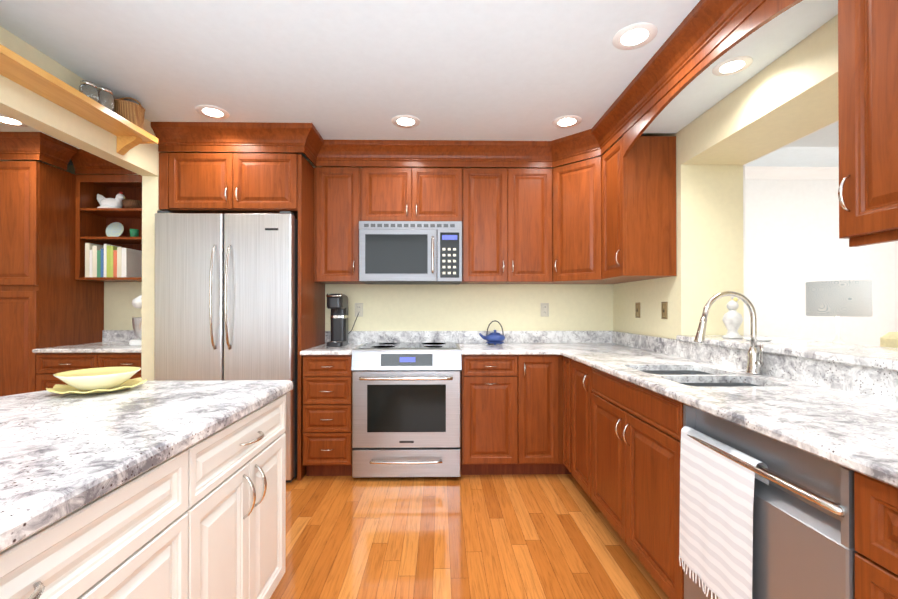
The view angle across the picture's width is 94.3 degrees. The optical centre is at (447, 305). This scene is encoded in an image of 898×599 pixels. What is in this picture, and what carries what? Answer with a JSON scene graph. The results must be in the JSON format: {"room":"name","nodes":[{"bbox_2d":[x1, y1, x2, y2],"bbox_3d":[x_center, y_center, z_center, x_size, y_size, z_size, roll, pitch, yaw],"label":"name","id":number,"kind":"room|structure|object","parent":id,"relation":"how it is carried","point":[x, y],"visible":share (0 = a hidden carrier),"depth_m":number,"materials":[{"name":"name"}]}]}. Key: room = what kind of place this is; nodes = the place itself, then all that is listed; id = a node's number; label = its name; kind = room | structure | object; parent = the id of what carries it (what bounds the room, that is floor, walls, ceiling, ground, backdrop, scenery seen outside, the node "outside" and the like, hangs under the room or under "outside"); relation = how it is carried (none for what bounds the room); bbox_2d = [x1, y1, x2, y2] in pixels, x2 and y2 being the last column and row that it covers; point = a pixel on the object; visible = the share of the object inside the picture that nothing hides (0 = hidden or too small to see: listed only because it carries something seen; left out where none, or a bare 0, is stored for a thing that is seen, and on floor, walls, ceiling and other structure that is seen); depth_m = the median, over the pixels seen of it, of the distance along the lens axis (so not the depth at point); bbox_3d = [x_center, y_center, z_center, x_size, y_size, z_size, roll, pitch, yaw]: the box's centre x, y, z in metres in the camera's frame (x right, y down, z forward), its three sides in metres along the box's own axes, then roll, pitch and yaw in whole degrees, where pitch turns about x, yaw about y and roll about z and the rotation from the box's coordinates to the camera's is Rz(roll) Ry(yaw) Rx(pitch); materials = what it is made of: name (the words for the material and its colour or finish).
{"room":"kitchen","nodes":[
{"label":"kitchen","id":0,"kind":"room"},
{"bbox_2d":[0,26,157,175],"bbox_3d":[-2.017,-1.077,0.560,0.110,0.340,4.650,0,0,-1],"label":"header beam","id":1,"kind":"structure","parent":0,"point":[23,105],"depth_m":2.15,"materials":[{"name":"beige paint"}]},
{"bbox_2d":[0,44,157,154],"bbox_3d":[-1.866,-0.993,0.473,0.185,0.125,4.272,0,0,-1],"label":"shelf","id":2,"kind":"object","parent":1,"relation":"attached to","point":[21,71],"visible":1,"depth_m":2.07,"materials":[{"name":"brown wood"}]},
{"bbox_2d":[79,80,98,102],"bbox_3d":[-1.900,-1.110,2.208,0.080,0.132,0.080,0,0,-1],"label":"glass jar","id":3,"kind":"object","parent":2,"relation":"on","point":[88,89],"visible":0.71,"depth_m":2.18,"materials":[{"name":"clear glass"}]},
{"bbox_2d":[97,86,113,111],"bbox_3d":[-1.902,-1.120,2.308,0.090,0.152,0.090,0,0,-1],"label":"glass jar","id":4,"kind":"object","parent":2,"relation":"on","point":[106,98],"visible":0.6,"depth_m":2.28,"materials":[{"name":"clear glass"}]},
{"bbox_2d":[114,97,144,128],"bbox_3d":[-1.903,-1.140,2.478,0.174,0.194,0.174,0,0,-1],"label":"woven basket","id":5,"kind":"object","parent":2,"relation":"on","point":[133,112],"visible":0.44,"depth_m":2.43,"materials":[{"name":"brown wicker"}]},
{"bbox_2d":[50,165,141,329],"bbox_3d":[-3.361,0.000,3.732,2.470,2.460,0.150,0,0,-1],"label":"wall","id":6,"kind":"structure","parent":0,"point":[121,311],"depth_m":3.66,"materials":[{"name":"beige paint"}]},
{"bbox_2d":[71,149,141,281],"bbox_3d":[-2.567,-0.719,3.480,0.882,1.025,0.379,0,0,-1],"label":"bookshelf","id":7,"kind":"object","parent":6,"relation":"attached to","point":[92,221],"visible":0.44,"depth_m":3.42,"materials":[{"name":"brown wood"}]},
{"bbox_2d":[97,192,124,207],"bbox_3d":[-2.842,-0.874,3.526,0.244,0.172,0.190,0,0,-1],"label":"figurine","id":8,"kind":"object","parent":7,"relation":"in","point":[115,202],"visible":0.69,"depth_m":3.49,"materials":[{"name":"white ceramic"}]},
{"bbox_2d":[85,243,141,276],"bbox_3d":[-2.792,-0.368,3.502,0.334,0.283,0.196,0,0,-1],"label":"books","id":9,"kind":"object","parent":7,"relation":"in","point":[106,260],"visible":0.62,"depth_m":3.40,"materials":[{"name":"multicoloured paper"}]},
{"bbox_2d":[106,222,123,236],"bbox_3d":[-2.813,-0.631,3.543,0.150,0.151,0.084,0,0,-1],"label":"plate","id":10,"kind":"object","parent":7,"relation":"in","point":[115,229],"visible":0.81,"depth_m":3.53,"materials":[{"name":"ceramic"}]},
{"bbox_2d":[122,199,141,207],"bbox_3d":[-2.643,-0.831,3.519,0.170,0.085,0.170,0,0,-1],"label":"bowl","id":11,"kind":"object","parent":7,"relation":"in","point":[129,203],"visible":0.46,"depth_m":3.46,"materials":[{"name":"brown wood"}]},
{"bbox_2d":[130,229,138,236],"bbox_3d":[-2.627,-0.596,3.498,0.066,0.080,0.066,0,0,-1],"label":"cup","id":12,"kind":"object","parent":7,"relation":"in","point":[134,232],"visible":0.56,"depth_m":3.47,"materials":[{"name":"ceramic"}]},
{"bbox_2d":[141,152,197,380],"bbox_3d":[-2.064,-0.002,3.304,0.110,2.460,0.850,0,0,-1],"label":"wall","id":13,"kind":"structure","parent":0,"point":[150,196],"depth_m":2.88,"materials":[{"name":"beige paint"}]},
{"bbox_2d":[0,0,838,166],"bbox_3d":[0.229,-1.294,1.125,9.800,0.100,5.900,0,0,-1],"label":"ceiling","id":14,"kind":"structure","parent":0,"point":[499,70],"depth_m":2.10,"materials":[{"name":"paint"}]},
{"bbox_2d":[0,114,27,126],"bbox_3d":[-2.930,-1.233,2.784,0.192,0.004,0.192,0,0,-1],"label":"recessed light","id":15,"kind":"object","parent":14,"relation":"in","point":[4,119],"visible":0.67,"depth_m":2.81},
{"bbox_2d":[195,105,229,118],"bbox_3d":[-1.500,-1.234,2.665,0.192,0.004,0.192,0,0,-1],"label":"recessed light","id":16,"kind":"object","parent":14,"relation":"in","point":[213,112],"visible":1,"depth_m":2.66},
{"bbox_2d":[392,115,419,127],"bbox_3d":[-0.278,-1.233,2.799,0.192,0.004,0.192,0,0,-1],"label":"recessed light","id":17,"kind":"object","parent":14,"relation":"in","point":[406,121],"visible":1,"depth_m":2.79,"materials":[{"name":"white glass"}]},
{"bbox_2d":[552,115,581,127],"bbox_3d":[0.805,-1.233,2.803,0.192,0.004,0.192,0,0,-1],"label":"recessed light","id":18,"kind":"object","parent":14,"relation":"in","point":[567,121],"visible":1,"depth_m":2.80,"materials":[{"name":"white glass"}]},
{"bbox_2d":[612,22,657,49],"bbox_3d":[0.864,-1.238,1.922,0.192,0.004,0.192,0,0,-1],"label":"recessed light","id":19,"kind":"object","parent":14,"relation":"in","point":[634,36],"visible":1,"depth_m":1.92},
{"bbox_2d":[712,56,752,75],"bbox_3d":[1.286,-1.078,1.882,0.154,0.004,0.154,0,0,-1],"label":"recessed light","id":20,"kind":"object","parent":14,"relation":"in","point":[733,65],"visible":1,"depth_m":1.88,"materials":[{"name":"white glass"}]},
{"bbox_2d":[307,160,612,330],"bbox_3d":[-0.102,-0.001,3.643,3.845,2.460,0.200,0,0,-1],"label":"wall","id":21,"kind":"structure","parent":0,"point":[462,307],"depth_m":3.55,"materials":[{"name":"beige paint"}]},
{"bbox_2d":[355,303,362,316],"bbox_3d":[-0.749,0.039,3.526,0.070,0.115,0.008,0,0,-1],"label":"electrical outlet","id":22,"kind":"object","parent":21,"relation":"attached to","point":[359,308],"visible":1,"depth_m":3.52,"materials":[{"name":"beige plastic"}]},
{"bbox_2d":[325,331,611,342],"bbox_3d":[0.195,0.269,3.532,2.448,0.100,0.020,0,0,-1],"label":"backsplash","id":23,"kind":"structure","parent":21,"relation":"attached to","point":[354,336],"depth_m":3.52,"materials":[{"name":"white stone"}]},
{"bbox_2d":[541,303,548,316],"bbox_3d":[0.832,0.039,3.553,0.070,0.115,0.008,0,0,-1],"label":"electrical outlet","id":24,"kind":"object","parent":21,"relation":"attached to","point":[544,309],"visible":1,"depth_m":3.55,"materials":[{"name":"beige plastic"}]},
{"bbox_2d":[270,474,668,598],"bbox_3d":[0.229,1.246,1.111,9.800,0.060,5.900,0,0,-1],"label":"floor","id":25,"kind":"structure","parent":0,"point":[539,536],"depth_m":2.14,"materials":[{"name":"brown wood"}]},
{"bbox_2d":[0,132,103,395],"bbox_3d":[-3.392,-0.002,3.302,0.974,2.460,0.699,0,0,-1],"label":"pantry cabinet","id":26,"kind":"object","parent":25,"relation":"on","point":[47,299],"visible":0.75,"depth_m":3.06,"materials":[{"name":"brown wood"}]},
{"bbox_2d":[32,330,141,391],"bbox_3d":[-2.565,0.723,3.336,0.882,1.010,0.653,0,0,-1],"label":"base cabinet","id":27,"kind":"object","parent":25,"relation":"on","point":[113,348],"visible":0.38,"depth_m":3.05,"materials":[{"name":"brown wood"}]},
{"bbox_2d":[129,294,141,345],"bbox_3d":[-2.411,0.110,3.402,0.224,0.415,0.356,0,0,-1],"label":"stand mixer","id":28,"kind":"object","parent":27,"relation":"on","point":[137,321],"visible":0.25,"depth_m":3.26,"materials":[{"name":"white plastic"}]},
{"bbox_2d":[0,388,292,598],"bbox_3d":[-1.184,0.777,0.329,1.200,0.870,2.712,0,0,-1],"label":"kitchen island","id":29,"kind":"object","parent":25,"relation":"on","point":[161,490],"depth_m":1.00,"materials":[{"name":"wood"}]},
{"bbox_2d":[0,380,292,543],"bbox_3d":[-1.214,0.322,0.329,1.208,0.040,2.776,0,0,-1],"label":"island countertop","id":30,"kind":"structure","parent":29,"relation":"on","point":[57,451],"depth_m":1.00,"materials":[{"name":"white stone"}]},
{"bbox_2d":[46,377,146,393],"bbox_3d":[-1.253,0.294,1.501,0.278,0.026,0.278,0,0,-1],"label":"plate","id":31,"kind":"object","parent":30,"relation":"on","point":[69,389],"visible":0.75,"depth_m":1.47,"materials":[{"name":"yellow ceramic"}]},
{"bbox_2d":[53,366,140,389],"bbox_3d":[-1.253,0.268,1.502,0.243,0.060,0.243,0,0,-1],"label":"bowl","id":32,"kind":"object","parent":31,"relation":"on","point":[97,378],"visible":1,"depth_m":1.45,"materials":[{"name":"yellow ceramic"}]},
{"bbox_2d":[154,211,297,482],"bbox_3d":[-1.530,0.293,3.123,0.928,1.868,0.728,0,0,-1],"label":"fridge","id":33,"kind":"object","parent":25,"relation":"on","point":[225,296],"visible":0.6,"depth_m":2.83,"materials":[{"name":"silver metal"}]},
{"bbox_2d":[303,355,352,475],"bbox_3d":[-0.847,0.787,3.213,0.346,0.880,0.615,0,0,-1],"label":"base cabinet","id":34,"kind":"object","parent":25,"relation":"on","point":[327,379],"depth_m":2.91,"materials":[{"name":"brown wood"}]},
{"bbox_2d":[300,343,364,354],"bbox_3d":[-0.848,0.332,3.201,0.352,0.030,0.646,0,0,-1],"label":"countertop","id":35,"kind":"structure","parent":34,"relation":"on","point":[322,349],"depth_m":2.90,"materials":[{"name":"white stone"}]},
{"bbox_2d":[326,294,348,346],"bbox_3d":[-0.865,0.114,3.287,0.128,0.405,0.268,0,0,-1],"label":"coffee maker","id":36,"kind":"object","parent":35,"relation":"on","point":[337,304],"visible":1,"depth_m":3.29,"materials":[{"name":"black plastic"}]},
{"bbox_2d":[351,342,461,477],"bbox_3d":[-0.287,0.768,3.163,0.763,0.918,0.685,0,0,-1],"label":"range","id":37,"kind":"object","parent":25,"relation":"on","point":[406,409],"visible":1,"depth_m":2.89,"materials":[{"name":"silver metal"}]},
{"bbox_2d":[461,359,511,474],"bbox_3d":[0.295,0.787,3.233,0.395,0.880,0.615,0,0,-1],"label":"base cabinet","id":38,"kind":"object","parent":25,"relation":"on","point":[481,454],"depth_m":2.93,"materials":[{"name":"brown wood"}]},
{"bbox_2d":[458,343,897,598],"bbox_3d":[0.795,0.321,1.114,1.331,0.030,4.876,0,0,-1],"label":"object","id":39,"kind":"structure","parent":38,"relation":"on","point":[588,412],"depth_m":1.78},
{"bbox_2d":[479,320,504,344],"bbox_3d":[0.366,0.221,3.400,0.216,0.193,0.168,0,0,-1],"label":"teapot","id":40,"kind":"object","parent":39,"relation":"on","point":[494,337],"visible":1,"depth_m":3.35,"materials":[{"name":"blue ceramic"}]},
{"bbox_2d":[640,367,707,374],"bbox_3d":[1.114,0.432,2.021,0.406,0.207,0.326,0,0,-1],"label":"sink","id":41,"kind":"object","parent":39,"relation":"in","point":[659,370],"depth_m":2.18,"materials":[{"name":"silver metal"}]},
{"bbox_2d":[680,379,751,382],"bbox_3d":[1.119,0.431,1.703,0.406,0.207,0.251,0,0,-1],"label":"sink","id":42,"kind":"object","parent":39,"relation":"in","point":[681,380],"depth_m":1.83,"materials":[{"name":"white stone"}]},
{"bbox_2d":[694,291,763,374],"bbox_3d":[1.268,0.122,1.867,0.300,0.374,0.096,0,0,-1],"label":"faucet","id":43,"kind":"object","parent":39,"relation":"on","point":[755,363],"visible":1,"depth_m":1.88,"materials":[{"name":"silver metal"}]},
{"bbox_2d":[679,404,857,598],"bbox_3d":[1.118,0.782,1.184,0.609,0.868,0.604,0,0,-1],"label":"dishwasher","id":44,"kind":"object","parent":25,"relation":"on","point":[763,516],"visible":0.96,"depth_m":1.13,"materials":[{"name":"silver metal"}]},
{"bbox_2d":[880,332,897,347],"bbox_3d":[2.520,0.674,1.653,0.800,1.090,0.880,0,0,-1],"label":"armchair","id":45,"kind":"object","parent":25,"relation":"on","point":[889,339],"visible":0.15,"depth_m":2.00,"materials":[{"name":"fabric"}]},
{"bbox_3d":[2.728,0.886,2.906,0.620,0.681,0.620,0,0,-1],"label":"side table","id":46,"kind":"object","parent":25,"relation":"on","visible":0},
{"bbox_2d":[806,280,872,343],"bbox_3d":[2.728,0.190,2.910,0.340,0.709,0.340,0,0,-1],"label":"table lamp","id":47,"kind":"object","parent":46,"relation":"on","point":[848,298],"visible":0.65,"depth_m":2.79,"materials":[{"name":"white fabric"}]},
{"bbox_2d":[613,14,838,338],"bbox_3d":[1.665,-0.014,1.032,0.400,2.460,5.480,0,0,-1],"label":"wall","id":48,"kind":"structure","parent":0,"point":[790,96],"depth_m":2.56,"materials":[{"name":"beige paint"}]},
{"bbox_2d":[151,0,750,283],"bbox_3d":[-0.236,-0.719,0.939,0.782,1.052,4.551,0,0,-1],"label":"upper cabinet","id":49,"kind":"object","parent":48,"relation":"attached to","point":[533,214],"depth_m":3.13,"materials":[{"name":"brown wood"}]},
{"bbox_2d":[359,221,461,283],"bbox_3d":[-0.281,-0.406,3.315,0.779,0.457,0.438,0,0,-1],"label":"microwave","id":50,"kind":"object","parent":49,"relation":"attached to","point":[410,252],"visible":1,"depth_m":3.15,"materials":[{"name":"metal"}]},
{"bbox_2d":[559,280,640,283],"bbox_3d":[1.120,-0.707,3.260,0.605,1.052,0.606,0,0,-1],"label":"upper cabinet","id":51,"kind":"object","parent":48,"relation":"attached to","point":[560,281],"depth_m":3.18,"materials":[{"name":"brown wood"}]},
{"bbox_2d":[635,302,639,317],"bbox_3d":[1.421,0.037,3.118,0.016,0.115,0.070,0,0,-1],"label":"light switch","id":52,"kind":"object","parent":48,"relation":"attached to","point":[637,309],"visible":1,"depth_m":3.12,"materials":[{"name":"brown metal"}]},
{"bbox_2d":[661,302,667,318],"bbox_3d":[1.427,0.035,2.748,0.016,0.115,0.070,0,0,-1],"label":"light switch","id":53,"kind":"object","parent":48,"relation":"attached to","point":[664,310],"visible":1,"depth_m":2.74,"materials":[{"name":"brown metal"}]},
{"bbox_2d":[612,331,897,398],"bbox_3d":[1.450,0.256,1.115,0.020,0.100,4.856,0,0,-1],"label":"backsplash","id":54,"kind":"structure","parent":48,"relation":"attached to","point":[849,377],"depth_m":1.73,"materials":[{"name":"white stone"}]},
{"bbox_2d":[676,335,897,370],"bbox_3d":[1.645,0.195,1.885,0.472,0.030,1.350,0,0,-1],"label":"sill","id":55,"kind":"structure","parent":48,"relation":"attached to","point":[873,356],"depth_m":1.73,"materials":[{"name":"stone"}]},
{"bbox_2d":[722,296,742,338],"bbox_3d":[1.569,0.063,2.291,0.100,0.237,0.098,0,0,-1],"label":"figurine","id":56,"kind":"object","parent":55,"relation":"on","point":[732,319],"visible":0.96,"depth_m":2.27,"materials":[{"name":"ceramic"}]},
{"bbox_2d":[743,337,773,340],"bbox_3d":[1.591,0.174,2.130,0.130,0.012,0.130,0,0,-1],"label":"dish","id":57,"kind":"object","parent":55,"relation":"on","point":[761,339],"visible":0.77,"depth_m":2.12,"materials":[{"name":"white ceramic"}]},
{"bbox_2d":[745,166,897,346],"bbox_3d":[3.393,0.000,3.810,3.150,2.460,0.225,0,0,-1],"label":"wall","id":58,"kind":"structure","parent":0,"point":[794,243],"depth_m":3.68,"materials":[{"name":"white paint"}]}
]}

